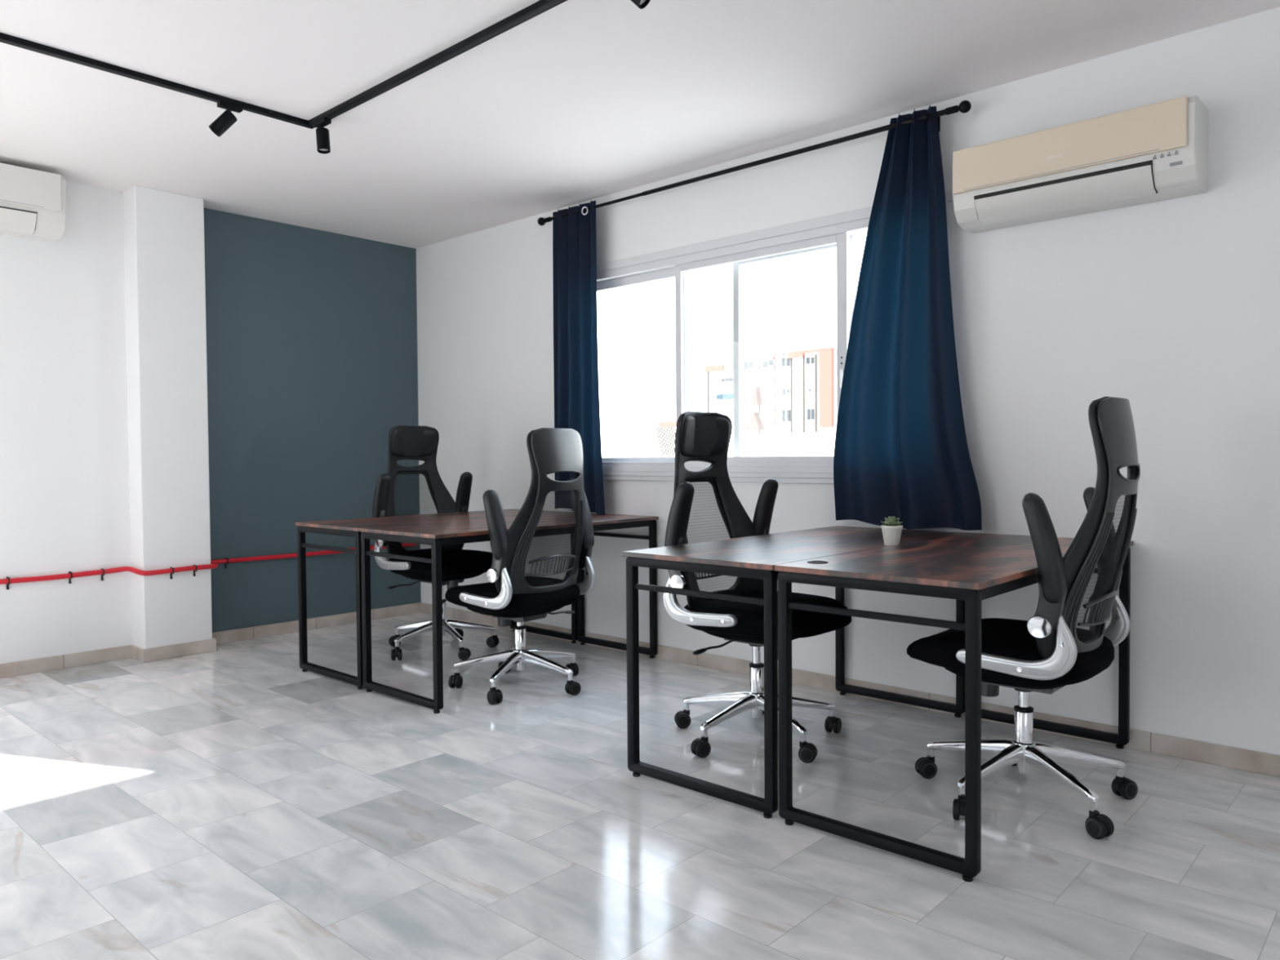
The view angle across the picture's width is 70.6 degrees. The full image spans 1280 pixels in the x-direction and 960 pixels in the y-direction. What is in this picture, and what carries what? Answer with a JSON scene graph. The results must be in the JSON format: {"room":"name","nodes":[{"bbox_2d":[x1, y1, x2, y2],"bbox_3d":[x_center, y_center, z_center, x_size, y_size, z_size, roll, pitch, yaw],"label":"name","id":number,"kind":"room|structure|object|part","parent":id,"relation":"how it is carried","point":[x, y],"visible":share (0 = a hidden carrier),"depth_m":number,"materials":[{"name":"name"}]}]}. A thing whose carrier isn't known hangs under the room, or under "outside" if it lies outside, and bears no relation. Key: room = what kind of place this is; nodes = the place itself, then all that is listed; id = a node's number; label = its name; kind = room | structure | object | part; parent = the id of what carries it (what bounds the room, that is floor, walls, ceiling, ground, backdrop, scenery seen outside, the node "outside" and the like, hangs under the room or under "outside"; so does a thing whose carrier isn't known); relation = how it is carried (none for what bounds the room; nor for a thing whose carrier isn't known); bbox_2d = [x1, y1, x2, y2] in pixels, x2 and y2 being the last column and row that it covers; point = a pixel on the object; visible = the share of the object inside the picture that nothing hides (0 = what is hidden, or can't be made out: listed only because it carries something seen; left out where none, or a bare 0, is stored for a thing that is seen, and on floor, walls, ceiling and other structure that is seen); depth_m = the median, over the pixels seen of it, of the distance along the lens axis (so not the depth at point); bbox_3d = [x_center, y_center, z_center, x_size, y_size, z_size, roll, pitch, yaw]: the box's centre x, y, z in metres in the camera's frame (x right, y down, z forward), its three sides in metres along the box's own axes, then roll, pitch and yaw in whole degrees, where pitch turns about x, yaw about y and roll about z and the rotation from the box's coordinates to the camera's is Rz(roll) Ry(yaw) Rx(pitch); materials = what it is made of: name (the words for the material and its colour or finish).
{"room":"open-plan office","nodes":[
{"label":"open-plan office","id":0,"kind":"room"},
{"bbox_2d":[122,185,212,648],"bbox_3d":[-2.577,-0.294,4.939,0.185,2.503,0.351,1,2,42],"label":"wall column","id":1,"kind":"structure","parent":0,"point":[165,291],"depth_m":4.85,"materials":[{"name":"white paint"}]},
{"bbox_2d":[0,180,421,663],"bbox_3d":[-3.653,-0.261,3.975,0.130,2.503,6.200,1,2,42],"label":"wall","id":2,"kind":"structure","parent":0,"point":[312,361],"depth_m":5.27,"materials":[{"name":"blue paint"}]},
{"bbox_2d":[0,162,66,242],"bbox_3d":[-3.184,-1.346,4.217,0.213,0.304,0.840,1,2,42],"label":"air conditioner","id":3,"kind":"object","parent":2,"relation":"attached to","point":[33,202],"visible":1,"depth_m":4.36,"materials":[{"name":"white plastic"}]},
{"bbox_3d":[-3.117,-1.399,4.143,0.014,0.182,0.812,1,2,42],"label":"panel","id":4,"kind":"part","parent":3,"relation":"part of","materials":[{"name":"white plastic"}]},
{"bbox_2d":[0,542,416,589],"bbox_3d":[-2.600,0.494,4.902,0.219,0.076,3.350,1,2,42],"label":"conduit","id":5,"kind":"object","parent":2,"relation":"attached to","point":[214,563],"visible":0.81,"depth_m":4.82,"materials":[{"name":"red"}]},
{"bbox_2d":[0,602,420,678],"bbox_3d":[-3.530,0.957,3.903,0.199,0.070,6.200,1,2,42],"label":"baseboard","id":6,"kind":"structure","parent":2,"relation":"attached to","point":[90,657],"depth_m":4.91,"materials":[{"name":"tile"}]},
{"bbox_2d":[0,612,1279,959],"bbox_3d":[-0.789,1.097,1.359,7.920,0.120,6.520,1,2,42],"label":"floor","id":7,"kind":"structure","parent":0,"point":[235,801],"depth_m":2.59,"materials":[{"name":"tile"}]},
{"bbox_2d":[372,425,498,660],"bbox_3d":[-1.107,0.318,4.987,0.644,1.250,0.652,1,2,42],"label":"office chair","id":8,"kind":"object","parent":7,"relation":"on","point":[459,564],"visible":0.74,"depth_m":5.05,"materials":[{"name":"black plastic"}]},
{"bbox_3d":[-1.406,0.332,4.884,0.064,0.064,0.018,1,2,42],"label":"pivot knob","id":9,"kind":"part","parent":8,"relation":"part of","materials":[{"name":"silver metal"}]},
{"bbox_3d":[-1.400,0.116,4.897,0.111,0.303,0.082,1,2,42],"label":"armrest","id":10,"kind":"part","parent":8,"relation":"part of","materials":[{"name":"black plastic"}]},
{"bbox_3d":[-1.237,0.560,4.920,0.196,0.033,0.018,-1,2,-34],"label":"height lever","id":11,"kind":"part","parent":8,"relation":"part of","materials":[{"name":"black plastic"}]},
{"bbox_3d":[-1.207,0.831,4.888,0.042,0.108,0.280,1,2,39],"label":"leg","id":12,"kind":"part","parent":8,"relation":"part of","materials":[{"name":"silver metal"}]},
{"bbox_3d":[-1.256,0.826,5.076,0.280,0.108,0.042,0,2,21],"label":"leg","id":13,"kind":"part","parent":8,"relation":"part of","materials":[{"name":"silver metal"}]},
{"bbox_3d":[-1.281,0.174,5.158,0.107,0.470,0.312,1,2,42],"label":"panel","id":14,"kind":"part","parent":8,"relation":"part of","materials":[{"name":"black fabric"}]},
{"bbox_3d":[-1.278,0.068,5.152,0.144,0.754,0.436,1,2,42],"label":"frame","id":15,"kind":"part","parent":8,"relation":"part of","materials":[{"name":"black plastic"}]},
{"bbox_3d":[-1.260,0.071,5.136,0.176,0.762,0.536,1,2,42],"label":"backrest","id":16,"kind":"part","parent":8,"relation":"part of","materials":[{"name":"black plastic"}]},
{"bbox_3d":[-1.070,0.457,4.976,0.544,0.104,0.510,1,2,42],"label":"seat","id":17,"kind":"part","parent":8,"relation":"part of","materials":[{"name":"black fabric"}]},
{"bbox_3d":[-1.024,0.578,4.937,0.064,0.080,0.064,1,2,42],"label":"tension knob","id":18,"kind":"part","parent":8,"relation":"part of","materials":[{"name":"black plastic"}]},
{"bbox_3d":[-1.012,0.830,4.877,0.042,0.108,0.280,-1,2,-33],"label":"leg","id":19,"kind":"part","parent":8,"relation":"part of","materials":[{"name":"silver metal"}]},
{"bbox_3d":[-1.034,0.103,5.299,0.111,0.303,0.082,1,2,42],"label":"armrest","id":20,"kind":"part","parent":8,"relation":"part of","materials":[{"name":"black plastic"}]},
{"bbox_3d":[-0.941,0.825,5.058,0.280,0.108,0.042,-1,2,-15],"label":"leg","id":21,"kind":"part","parent":8,"relation":"part of","materials":[{"name":"silver metal"}]},
{"bbox_2d":[294,508,577,689],"bbox_3d":[-1.035,0.573,4.857,0.597,0.750,1.400,1,2,42],"label":"desk","id":22,"kind":"object","parent":7,"relation":"on","point":[343,527],"visible":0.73,"depth_m":4.52,"materials":[{"name":"black"}]},
{"bbox_3d":[-1.492,0.590,4.355,0.581,0.718,0.030,1,2,42],"label":"frame","id":23,"kind":"part","parent":22,"relation":"part of","materials":[{"name":"black metal"}]},
{"bbox_3d":[-0.578,0.557,5.359,0.581,0.718,0.030,1,2,42],"label":"frame","id":24,"kind":"part","parent":22,"relation":"part of","materials":[{"name":"black metal"}]},
{"bbox_2d":[358,512,658,713],"bbox_3d":[-0.591,0.580,4.453,0.597,0.750,1.400,1,2,42],"label":"desk","id":25,"kind":"object","parent":7,"relation":"on","point":[436,535],"visible":0.87,"depth_m":4.12,"materials":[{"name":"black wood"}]},
{"bbox_3d":[-1.048,0.597,3.951,0.581,0.718,0.030,1,2,42],"label":"frame","id":26,"kind":"part","parent":25,"relation":"part of","materials":[{"name":"black metal"}]},
{"bbox_3d":[-0.134,0.564,4.955,0.581,0.718,0.030,1,2,42],"label":"frame","id":27,"kind":"part","parent":25,"relation":"part of","materials":[{"name":"black metal"}]},
{"bbox_2d":[444,427,595,704],"bbox_3d":[-0.553,0.363,4.200,0.645,1.192,0.638,1,2,39],"label":"office chair","id":28,"kind":"object","parent":7,"relation":"on","point":[508,594],"visible":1,"depth_m":4.00,"materials":[{"name":"black plastic"}]},
{"bbox_3d":[-0.723,0.845,4.205,0.280,0.108,0.042,0,1,-2],"label":"leg","id":29,"kind":"part","parent":28,"relation":"part of","materials":[{"name":"silver metal"}]},
{"bbox_3d":[-0.635,0.410,3.884,0.064,0.064,0.018,1,2,39],"label":"pivot knob","id":30,"kind":"part","parent":28,"relation":"part of","materials":[{"name":"silver metal"}]},
{"bbox_3d":[-0.620,0.194,3.889,0.111,0.303,0.082,1,2,39],"label":"armrest","id":31,"kind":"part","parent":28,"relation":"part of","materials":[{"name":"black plastic"}]},
{"bbox_3d":[-0.642,0.650,4.274,0.064,0.080,0.064,1,2,39],"label":"tension knob","id":32,"kind":"part","parent":28,"relation":"part of","materials":[{"name":"black plastic"}]},
{"bbox_3d":[-0.604,0.848,4.051,0.042,0.108,0.280,0,2,16],"label":"leg","id":33,"kind":"part","parent":28,"relation":"part of","materials":[{"name":"silver metal"}]},
{"bbox_3d":[-0.595,0.531,4.231,0.544,0.104,0.510,1,2,39],"label":"seat","id":34,"kind":"part","parent":28,"relation":"part of","materials":[{"name":"black fabric"}]},
{"bbox_3d":[-0.403,0.150,4.061,0.176,0.762,0.536,1,2,39],"label":"backrest","id":35,"kind":"part","parent":28,"relation":"part of","materials":[{"name":"black plastic"}]},
{"bbox_3d":[-0.384,0.148,4.046,0.144,0.754,0.436,1,2,39],"label":"frame","id":36,"kind":"part","parent":28,"relation":"part of","materials":[{"name":"black plastic"}]},
{"bbox_3d":[-0.420,0.845,4.117,0.280,0.108,0.042,1,2,34],"label":"leg","id":37,"kind":"part","parent":28,"relation":"part of","materials":[{"name":"silver metal"}]},
{"bbox_3d":[-0.426,0.840,4.312,0.280,0.108,0.042,-2,2,-38],"label":"leg","id":38,"kind":"part","parent":28,"relation":"part of","materials":[{"name":"silver metal"}]},
{"bbox_3d":[-0.380,0.254,4.046,0.107,0.470,0.312,1,2,39],"label":"panel","id":39,"kind":"part","parent":28,"relation":"part of","materials":[{"name":"black fabric"}]},
{"bbox_3d":[-0.430,0.628,4.301,0.196,0.033,0.018,-2,2,-37],"label":"height lever","id":40,"kind":"part","parent":28,"relation":"part of","materials":[{"name":"black plastic"}]},
{"bbox_3d":[-0.274,0.181,4.309,0.111,0.303,0.082,1,2,39],"label":"armrest","id":41,"kind":"part","parent":28,"relation":"part of","materials":[{"name":"black plastic"}]},
{"bbox_2d":[662,410,851,763],"bbox_3d":[0.424,0.354,3.397,0.652,1.238,0.655,1,2,42],"label":"office chair","id":42,"kind":"object","parent":7,"relation":"on","point":[700,436],"visible":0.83,"depth_m":3.42,"materials":[{"name":"black plastic"}]},
{"bbox_3d":[0.137,0.374,3.285,0.064,0.064,0.018,1,2,42],"label":"pivot knob","id":43,"kind":"part","parent":42,"relation":"part of","materials":[{"name":"silver metal"}]},
{"bbox_3d":[0.143,0.158,3.298,0.111,0.303,0.082,1,2,42],"label":"armrest","id":44,"kind":"part","parent":42,"relation":"part of","materials":[{"name":"black plastic"}]},
{"bbox_3d":[0.265,0.110,3.553,0.144,0.754,0.436,1,2,42],"label":"frame","id":45,"kind":"part","parent":42,"relation":"part of","materials":[{"name":"black plastic"}]},
{"bbox_3d":[0.263,0.216,3.559,0.107,0.470,0.312,1,2,42],"label":"panel","id":46,"kind":"part","parent":42,"relation":"part of","materials":[{"name":"black fabric"}]},
{"bbox_3d":[0.295,0.856,3.495,0.280,0.108,0.042,0,2,28],"label":"leg","id":47,"kind":"part","parent":42,"relation":"part of","materials":[{"name":"silver metal"}]},
{"bbox_3d":[0.283,0.112,3.536,0.176,0.762,0.536,1,2,42],"label":"backrest","id":48,"kind":"part","parent":42,"relation":"part of","materials":[{"name":"black plastic"}]},
{"bbox_3d":[0.307,0.602,3.321,0.196,0.033,0.018,-1,2,-34],"label":"height lever","id":49,"kind":"part","parent":42,"relation":"part of","materials":[{"name":"black plastic"}]},
{"bbox_3d":[0.322,0.860,3.302,0.280,0.108,0.042,-2,2,-44],"label":"leg","id":50,"kind":"part","parent":42,"relation":"part of","materials":[{"name":"silver metal"}]},
{"bbox_3d":[0.509,0.144,3.700,0.111,0.303,0.082,1,2,42],"label":"armrest","id":51,"kind":"part","parent":42,"relation":"part of","materials":[{"name":"black plastic"}]},
{"bbox_3d":[0.473,0.499,3.377,0.544,0.104,0.510,1,2,42],"label":"seat","id":52,"kind":"part","parent":42,"relation":"part of","materials":[{"name":"black fabric"}]},
{"bbox_3d":[0.514,0.860,3.267,0.042,0.108,0.280,-1,2,-26],"label":"leg","id":53,"kind":"part","parent":42,"relation":"part of","materials":[{"name":"silver metal"}]},
{"bbox_3d":[0.606,0.855,3.439,0.280,0.108,0.042,-1,1,-8],"label":"leg","id":54,"kind":"part","parent":42,"relation":"part of","materials":[{"name":"silver metal"}]},
{"bbox_2d":[622,525,968,818],"bbox_3d":[0.637,0.600,3.336,0.597,0.750,1.400,1,2,42],"label":"desk","id":55,"kind":"object","parent":7,"relation":"on","point":[755,557],"visible":0.91,"depth_m":2.99,"materials":[{"name":"black"}]},
{"bbox_3d":[0.180,0.616,2.834,0.581,0.718,0.030,1,2,42],"label":"frame","id":56,"kind":"part","parent":55,"relation":"part of","materials":[{"name":"black metal"}]},
{"bbox_2d":[880,515,902,545],"bbox_3d":[0.881,0.177,3.161,0.075,0.101,0.075,1,2,42],"label":"potted succulent","id":57,"kind":"object","parent":55,"relation":"on","point":[891,529],"visible":1,"depth_m":3.14,"materials":[{"name":"white ceramic"}]},
{"bbox_3d":[1.094,0.584,3.838,0.581,0.718,0.030,1,2,42],"label":"frame","id":58,"kind":"part","parent":55,"relation":"part of","materials":[{"name":"black metal"}]},
{"bbox_2d":[773,532,1133,882],"bbox_3d":[1.081,0.606,2.933,0.597,0.753,1.400,1,2,42],"label":"desk","id":59,"kind":"object","parent":7,"relation":"on","point":[972,568],"visible":0.96,"depth_m":2.52,"materials":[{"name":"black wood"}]},
{"bbox_3d":[0.624,0.623,2.431,0.581,0.718,0.030,1,2,42],"label":"frame","id":60,"kind":"part","parent":59,"relation":"part of","materials":[{"name":"black metal"}]},
{"bbox_3d":[1.538,0.591,3.435,0.581,0.718,0.030,1,2,42],"label":"frame","id":61,"kind":"part","parent":59,"relation":"part of","materials":[{"name":"black metal"}]},
{"bbox_2d":[906,396,1140,839],"bbox_3d":[1.167,0.372,2.794,0.654,1.225,0.657,1,2,42],"label":"office chair","id":62,"kind":"object","parent":7,"relation":"on","point":[1046,652],"visible":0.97,"depth_m":2.58,"materials":[{"name":"black plastic"}]},
{"bbox_3d":[1.060,0.865,2.908,0.280,0.108,0.042,1,2,39],"label":"leg","id":63,"kind":"part","parent":62,"relation":"part of","materials":[{"name":"silver metal"}]},
{"bbox_3d":[1.108,0.643,2.871,0.064,0.080,0.064,1,2,42],"label":"tension knob","id":64,"kind":"part","parent":62,"relation":"part of","materials":[{"name":"black plastic"}]},
{"bbox_3d":[1.051,0.870,2.713,0.280,0.108,0.042,-1,2,-33],"label":"leg","id":65,"kind":"part","parent":62,"relation":"part of","materials":[{"name":"silver metal"}]},
{"bbox_3d":[1.153,0.524,2.826,0.544,0.104,0.510,1,2,42],"label":"seat","id":66,"kind":"part","parent":62,"relation":"part of","materials":[{"name":"black fabric"}]},
{"bbox_3d":[1.096,0.403,2.481,0.064,0.064,0.018,1,2,42],"label":"pivot knob","id":67,"kind":"part","parent":62,"relation":"part of","materials":[{"name":"silver metal"}]},
{"bbox_3d":[1.112,0.187,2.485,0.111,0.303,0.082,1,2,42],"label":"armrest","id":68,"kind":"part","parent":62,"relation":"part of","materials":[{"name":"black plastic"}]},
{"bbox_3d":[1.234,0.870,2.644,0.042,0.108,0.280,-1,2,-15],"label":"leg","id":69,"kind":"part","parent":62,"relation":"part of","materials":[{"name":"silver metal"}]},
{"bbox_3d":[1.356,0.866,2.796,0.280,0.108,0.042,0,1,3],"label":"leg","id":70,"kind":"part","parent":62,"relation":"part of","materials":[{"name":"silver metal"}]},
{"bbox_3d":[1.337,0.143,2.646,0.176,0.762,0.536,1,2,42],"label":"backrest","id":71,"kind":"part","parent":62,"relation":"part of","materials":[{"name":"black plastic"}]},
{"bbox_3d":[1.355,0.141,2.630,0.144,0.754,0.436,1,2,42],"label":"frame","id":72,"kind":"part","parent":62,"relation":"part of","materials":[{"name":"black plastic"}]},
{"bbox_3d":[1.478,0.174,2.887,0.111,0.303,0.082,1,2,42],"label":"armrest","id":73,"kind":"part","parent":62,"relation":"part of","materials":[{"name":"black plastic"}]},
{"bbox_3d":[1.359,0.247,2.630,0.107,0.470,0.312,1,2,42],"label":"panel","id":74,"kind":"part","parent":62,"relation":"part of","materials":[{"name":"black"}]},
{"bbox_2d":[0,0,1279,248],"bbox_3d":[-0.809,-1.540,1.291,7.920,0.150,6.520,1,2,42],"label":"ceiling","id":75,"kind":"structure","parent":0,"point":[578,101],"depth_m":3.48,"materials":[{"name":"white paint"}]},
{"bbox_2d":[0,0,567,128],"bbox_3d":[-0.791,-1.474,2.026,3.417,0.020,1.917,1,2,42],"label":"track","id":76,"kind":"object","parent":75,"relation":"attached to","point":[537,8],"visible":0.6,"depth_m":3.29,"materials":[{"name":"black metal"}]},
{"bbox_3d":[-2.042,-1.494,3.164,0.034,0.020,1.917,1,2,42],"label":"rail","id":77,"kind":"part","parent":76,"relation":"part of","materials":[{"name":"black metal"}]},
{"bbox_2d":[208,100,242,137],"bbox_3d":[-1.651,-1.433,3.604,0.125,0.131,0.062,-1,2,-26],"label":"track spotlight","id":78,"kind":"object","parent":76,"relation":"attached to","point":[227,119],"visible":1,"depth_m":3.59,"materials":[{"name":"black metal"}]},
{"bbox_2d":[313,117,331,153],"bbox_3d":[-1.331,-1.441,3.792,0.090,0.130,0.053,1,2,42],"label":"track spotlight","id":79,"kind":"object","parent":76,"relation":"attached to","point":[322,135],"visible":1,"depth_m":3.77,"materials":[{"name":"black metal"}]},
{"bbox_3d":[-0.145,-1.497,2.711,3.383,0.020,0.034,1,2,42],"label":"rail","id":80,"kind":"part","parent":76,"relation":"part of","materials":[{"name":"black metal"}]},
{"bbox_2d":[631,0,650,8],"bbox_3d":[-0.026,-1.424,2.612,0.120,0.122,0.064,0,2,18],"label":"track spotlight","id":81,"kind":"object","parent":76,"relation":"attached to","point":[641,4],"visible":1,"depth_m":2.62,"materials":[{"name":"black metal"}]},
{"bbox_2d":[416,6,1279,755],"bbox_3d":[1.355,-0.291,3.691,7.920,2.503,0.120,1,2,42],"label":"wall","id":82,"kind":"structure","parent":0,"point":[1170,308],"depth_m":3.40,"materials":[{"name":"white paint"}]},
{"bbox_2d":[537,100,971,225],"bbox_3d":[0.376,-1.469,4.379,2.519,0.070,0.123,1,2,42],"label":"curtain rod","id":83,"kind":"object","parent":82,"relation":"attached to","point":[964,106],"visible":0.91,"depth_m":4.05,"materials":[{"name":"black metal"}]},
{"bbox_2d":[552,200,604,515],"bbox_3d":[-0.353,-0.665,5.011,0.410,1.705,0.066,1,2,42],"label":"curtain","id":84,"kind":"object","parent":83,"relation":"hanging from","point":[575,354],"visible":0.92,"depth_m":5.01,"materials":[{"name":"blue fabric"}]},
{"bbox_2d":[833,104,982,530],"bbox_3d":[1.082,-0.646,3.709,0.645,1.698,0.084,1,2,42],"label":"curtain","id":85,"kind":"object","parent":83,"relation":"hanging from","point":[901,451],"visible":1,"depth_m":3.68,"materials":[{"name":"blue fabric"}]},
{"bbox_2d":[596,189,953,484],"bbox_3d":[0.447,-0.590,4.479,2.310,1.197,0.122,1,2,42],"label":"window","id":86,"kind":"structure","parent":82,"relation":"in","point":[840,230],"depth_m":4.39,"materials":[{"name":"white metal"}]},
{"bbox_3d":[-0.028,-0.605,4.927,0.725,1.018,0.022,1,2,42],"label":"sash","id":87,"kind":"part","parent":86,"relation":"part of","materials":[{"name":"white metal"}]},
{"bbox_3d":[0.417,-0.029,4.457,2.310,0.077,0.022,1,2,42],"label":"sill","id":88,"kind":"part","parent":86,"relation":"part of","materials":[{"name":"white metal"}]},
{"bbox_3d":[0.452,-0.606,4.485,2.210,1.075,0.106,1,2,42],"label":"frame","id":89,"kind":"part","parent":86,"relation":"part of","materials":[{"name":"white metal"}]},
{"bbox_3d":[0.558,-0.594,4.351,0.993,1.018,0.022,1,2,42],"label":"sash","id":90,"kind":"part","parent":86,"relation":"part of","materials":[{"name":"white metal"}]},
{"bbox_3d":[0.412,-1.165,4.431,2.310,0.045,0.012,1,2,42],"label":"casing","id":91,"kind":"part","parent":86,"relation":"part of","materials":[{"name":"white metal"}]},
{"bbox_3d":[0.718,-0.594,4.291,0.668,1.018,0.020,1,2,42],"label":"sash","id":92,"kind":"part","parent":86,"relation":"part of","materials":[{"name":"white metal"}]},
{"bbox_2d":[420,602,1279,777],"bbox_3d":[1.289,0.925,3.700,7.600,0.070,0.015,1,2,42],"label":"baseboard","id":93,"kind":"structure","parent":82,"relation":"attached to","point":[1248,760],"depth_m":3.62,"materials":[{"name":"stone"}]},
{"bbox_2d":[952,95,1208,233],"bbox_3d":[1.556,-1.114,3.256,0.808,0.284,0.213,1,2,42],"label":"air conditioner","id":94,"kind":"object","parent":82,"relation":"attached to","point":[1156,152],"visible":1,"depth_m":3.15,"materials":[{"name":"white plastic"}]},
{"bbox_3d":[1.483,-1.166,3.187,0.780,0.162,0.014,1,2,42],"label":"panel","id":95,"kind":"part","parent":94,"relation":"part of","materials":[{"name":"beige plastic"}]},
{"bbox_2d":[880,524,902,545],"bbox_3d":[0.881,0.193,3.162,0.075,0.069,0.075,1,2,42],"label":"pot","id":96,"kind":"object","parent":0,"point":[891,534],"depth_m":3.14,"materials":[{"name":"white ceramic"}]},
{"label":"outside","id":97,"kind":"structure","parent":0,"visible":0},
{"bbox_3d":[-1.073,11.323,73.821,210.000,0.300,220.000,1,2,42],"label":"ground","id":98,"kind":"structure","parent":97,"visible":0},
{"bbox_2d":[656,421,675,457],"bbox_3d":[4.979,1.525,110.596,3.790,17.300,5.000,1,2,42],"label":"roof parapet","id":99,"kind":"object","parent":98,"relation":"on","point":[661,424],"visible":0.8,"depth_m":108.74,"materials":[{"name":"white concrete"}]},
{"bbox_2d":[704,324,836,456],"bbox_3d":[19.184,-3.638,106.833,24.800,27.600,13.200,1,2,42],"label":"apartment building","id":100,"kind":"structure","parent":98,"relation":"on","point":[788,400],"depth_m":102.12,"materials":[{"name":"white"}]},
{"bbox_3d":[9.221,-13.851,112.049,2.800,0.700,0.400,1,2,42],"label":"cornice","id":101,"kind":"part","parent":100,"relation":"part of","materials":[{"name":"beige"}]},
{"bbox_3d":[14.001,-14.146,103.699,6.700,0.150,0.300,1,2,42],"label":"cornice","id":102,"kind":"part","parent":100,"relation":"part of","materials":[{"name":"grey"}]},
{"bbox_3d":[17.684,-13.977,100.320,8.700,0.730,0.350,1,2,42],"label":"cornice","id":103,"kind":"part","parent":100,"relation":"part of","materials":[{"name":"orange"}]}
]}

